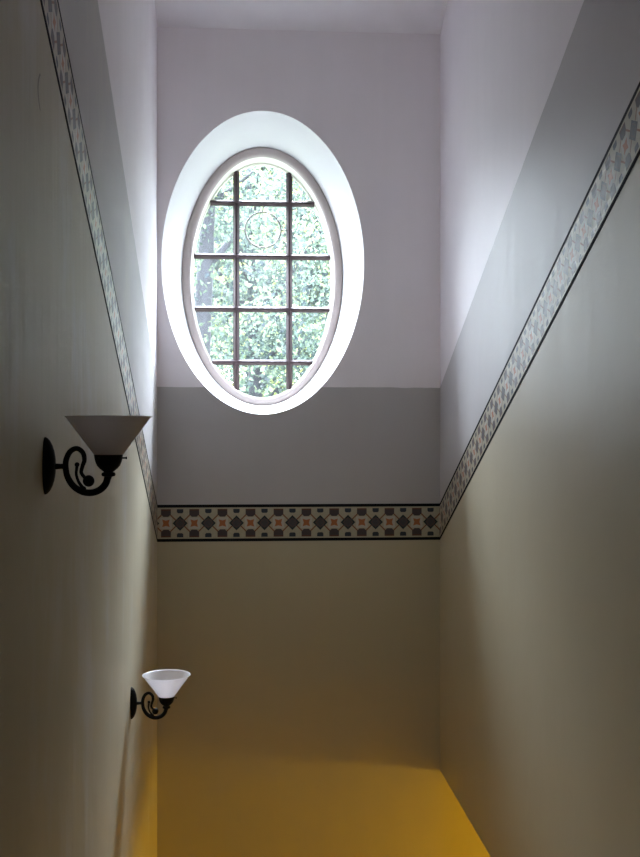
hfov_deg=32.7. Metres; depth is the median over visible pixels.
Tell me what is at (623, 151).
trim
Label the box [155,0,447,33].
ceiling
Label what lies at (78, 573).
wall
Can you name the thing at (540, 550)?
wall
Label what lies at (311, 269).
leafy tree
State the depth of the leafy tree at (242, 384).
29.69 m
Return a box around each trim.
[40,0,156,538]
[157,503,439,541]
[440,82,639,538]
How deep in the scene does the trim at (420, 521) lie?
6.54 m
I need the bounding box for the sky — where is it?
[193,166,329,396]
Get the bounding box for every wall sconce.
[42,415,151,495]
[130,669,190,719]
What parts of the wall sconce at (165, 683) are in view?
arm, lamp shade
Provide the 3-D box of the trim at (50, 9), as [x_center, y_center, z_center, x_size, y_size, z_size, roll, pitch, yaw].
[-0.706,-1.056,2.921,0.002,3.461,7.130,0,0,-4]
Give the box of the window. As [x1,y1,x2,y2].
[161,111,363,413]
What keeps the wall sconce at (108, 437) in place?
attached to the wall at (78, 573)
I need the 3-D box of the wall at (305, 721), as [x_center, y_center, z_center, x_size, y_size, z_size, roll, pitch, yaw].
[-0.011,0.070,6.978,15.000,8.600,0.860,0,0,-4]
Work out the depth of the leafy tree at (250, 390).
15.64 m
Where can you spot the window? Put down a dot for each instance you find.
(279, 141)
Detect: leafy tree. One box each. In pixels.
[193,166,330,396]
[193,169,327,388]
[194,166,328,389]
[194,166,330,392]
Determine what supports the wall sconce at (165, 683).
attached to the wall at (78, 573)
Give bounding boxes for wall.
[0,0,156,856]
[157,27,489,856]
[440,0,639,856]
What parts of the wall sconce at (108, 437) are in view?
arm, lamp shade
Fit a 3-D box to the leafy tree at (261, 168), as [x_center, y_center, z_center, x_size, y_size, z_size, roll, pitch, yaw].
[-1.398,-1.309,23.443,9.222,11.763,4.206,0,0,-8]

